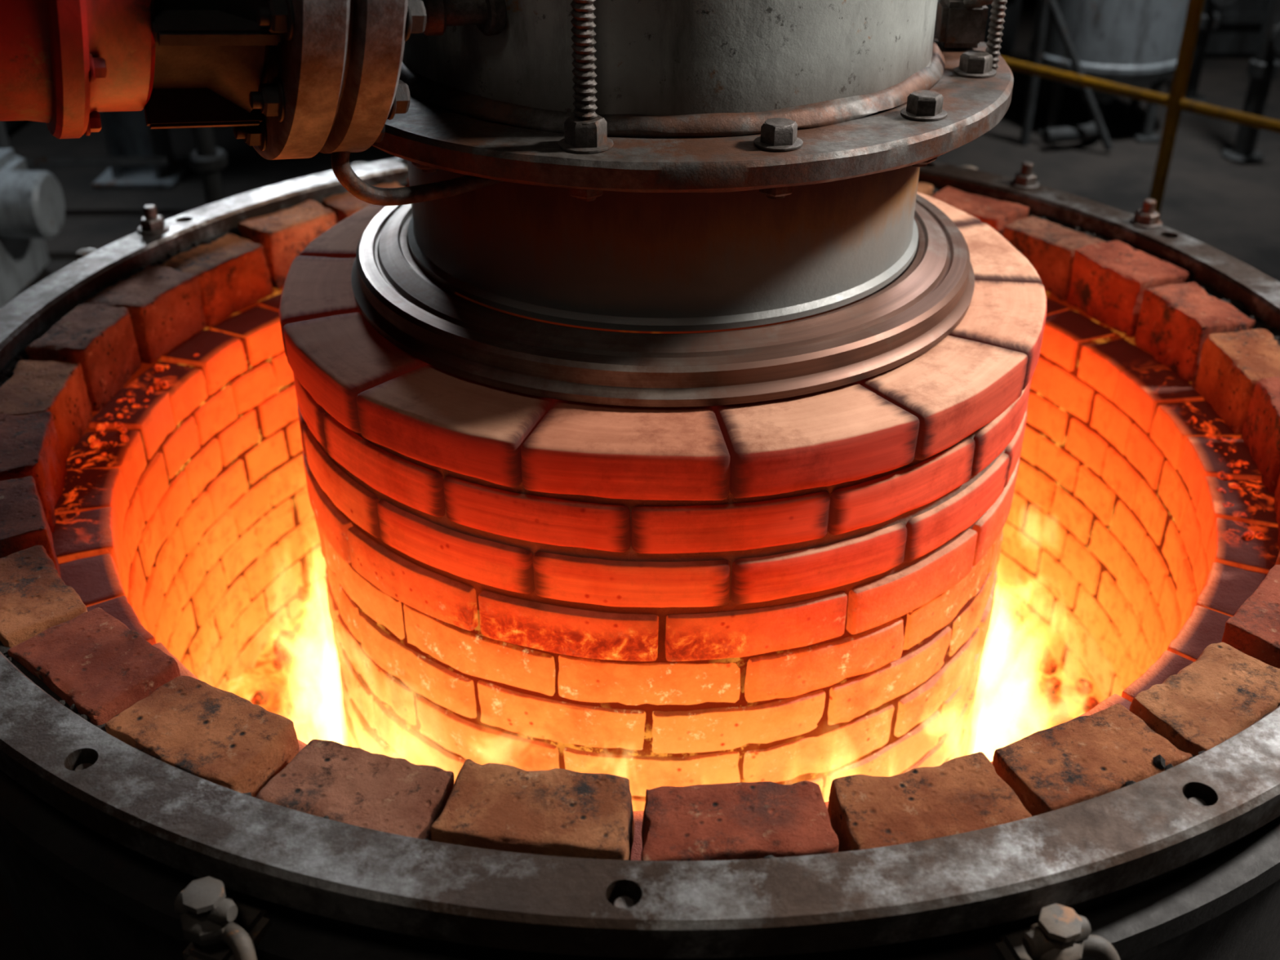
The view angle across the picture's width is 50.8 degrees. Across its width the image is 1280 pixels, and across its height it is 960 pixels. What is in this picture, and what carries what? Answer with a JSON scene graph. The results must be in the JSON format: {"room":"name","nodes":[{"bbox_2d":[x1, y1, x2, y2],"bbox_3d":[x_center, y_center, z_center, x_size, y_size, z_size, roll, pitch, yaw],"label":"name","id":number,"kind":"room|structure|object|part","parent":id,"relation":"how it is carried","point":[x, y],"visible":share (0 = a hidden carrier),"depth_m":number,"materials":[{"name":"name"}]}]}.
{"room":"industrial hall","nodes":[
{"label":"industrial hall","id":0,"kind":"room"},
{"bbox_2d":[7,0,1279,297],"bbox_3d":[0.067,-0.548,4.146,14.000,0.001,14.000,1,31,1],"label":"floor","id":1,"kind":"structure","parent":0,"point":[1231,207],"depth_m":5.24,"materials":[{"name":"concrete"}]},
{"bbox_2d":[4,120,26,134],"bbox_3d":[-3.105,-1.825,5.284,1.000,1.000,0.640,1,31,1],"label":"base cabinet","id":2,"kind":"object","parent":1,"relation":"on","point":[11,126],"visible":0.02,"depth_m":5.61,"materials":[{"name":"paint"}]},
{"bbox_2d":[0,148,65,308],"bbox_3d":[-2.205,-0.885,3.988,0.905,0.740,0.500,1,31,1],"label":"motor","id":3,"kind":"object","parent":1,"relation":"on","point":[33,208],"visible":1,"depth_m":4.02,"materials":[{"name":"grey paint"}]},
{"bbox_2d":[0,108,167,166],"bbox_3d":[-2.545,-1.519,4.492,1.751,1.300,0.066,0,31,0],"label":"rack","id":4,"kind":"object","parent":1,"relation":"on","point":[4,142],"visible":0.28,"depth_m":4.73,"materials":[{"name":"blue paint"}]},
{"bbox_2d":[92,109,191,189],"bbox_3d":[-1.893,-3.727,3.600,0.300,6.000,0.300,1,31,1],"label":"steel column","id":5,"kind":"structure","parent":1,"relation":"on","point":[126,133],"depth_m":5.06,"materials":[{"name":"grey metal"}]},
{"bbox_2d":[187,127,228,204],"bbox_3d":[-2.221,-1.007,4.371,1.812,0.551,0.124,2,31,3],"label":"pipe","id":6,"kind":"object","parent":1,"relation":"on","point":[207,159],"visible":0.31,"depth_m":4.26,"materials":[{"name":"metal"}]},
{"bbox_2d":[0,0,506,205],"bbox_3d":[-1.206,0.145,1.250,2.366,1.826,0.530,-14,34,-21],"label":"pipe","id":7,"kind":"object","parent":1,"relation":"on","point":[292,79],"visible":1,"depth_m":1.25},
{"bbox_3d":[-0.257,-0.531,1.407,0.232,0.487,0.096,-24,39,-34],"label":"tie rod and hose","id":8,"kind":"part","parent":7,"relation":"part of","materials":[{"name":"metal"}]},
{"bbox_2d":[0,156,1279,959],"bbox_3d":[0.033,0.124,2.232,2.200,0.847,2.229,2,31,4],"label":"furnace","id":9,"kind":"object","parent":1,"relation":"on","point":[182,777],"visible":0.52,"depth_m":1.45,"materials":[{"name":"brick"}]},
{"bbox_2d":[279,191,1046,811],"bbox_3d":[0.032,0.058,2.175,1.082,0.993,1.085,12,33,18],"label":"cylinder","id":10,"kind":"object","parent":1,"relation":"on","point":[771,552],"visible":0.79,"depth_m":1.67,"materials":[{"name":"brick"}]},
{"bbox_2d":[372,0,1013,331],"bbox_3d":[0.032,-2.499,0.619,0.908,5.000,0.908,-27,40,-37],"label":"housing","id":11,"kind":"object","parent":10,"relation":"on","point":[661,165],"visible":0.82,"depth_m":1.54,"materials":[{"name":"grey paint"}]},
{"bbox_2d":[984,0,1021,54],"bbox_3d":[1.424,-2.574,6.708,0.900,0.800,0.570,1,31,1],"label":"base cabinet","id":12,"kind":"object","parent":1,"relation":"on","point":[1010,25],"visible":0.07,"depth_m":6.65,"materials":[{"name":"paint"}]},
{"bbox_2d":[1018,0,1189,151],"bbox_3d":[1.910,-2.300,5.180,0.620,1.920,0.774,8,32,12],"label":"storage tank","id":13,"kind":"object","parent":1,"relation":"on","point":[1135,43],"visible":0.92,"depth_m":5.33,"materials":[{"name":"grey metal"}]},
{"bbox_3d":[1.930,-2.381,5.218,0.620,1.820,0.620,1,31,1],"label":"tank","id":14,"kind":"part","parent":13,"relation":"part of","materials":[{"name":"grey metal"}]},
{"bbox_2d":[1002,0,1279,215],"bbox_3d":[1.866,-0.860,3.566,0.100,1.136,3.000,-24,39,-34],"label":"guard railing","id":15,"kind":"object","parent":1,"relation":"on","point":[1175,102],"visible":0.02,"depth_m":3.88,"materials":[{"name":"metal"}]},
{"bbox_2d":[1184,0,1239,103],"bbox_3d":[2.455,-2.527,5.477,0.158,2.000,0.245,1,31,1],"label":"pipe","id":16,"kind":"object","parent":1,"relation":"on","point":[1209,21],"visible":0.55,"depth_m":5.87,"materials":[{"name":"metal"}]},
{"bbox_2d":[1204,0,1279,57],"bbox_3d":[3.024,-2.742,6.600,1.200,1.200,0.625,1,31,1],"label":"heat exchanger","id":17,"kind":"object","parent":1,"relation":"on","point":[1237,35],"visible":0.29,"depth_m":6.60,"materials":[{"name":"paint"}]},
{"bbox_2d":[1221,0,1279,163],"bbox_3d":[2.391,-2.112,4.794,0.158,2.000,0.245,1,31,1],"label":"support post","id":18,"kind":"object","parent":1,"relation":"on","point":[1262,68],"visible":1,"depth_m":5.17,"materials":[{"name":"metal"}]}
]}

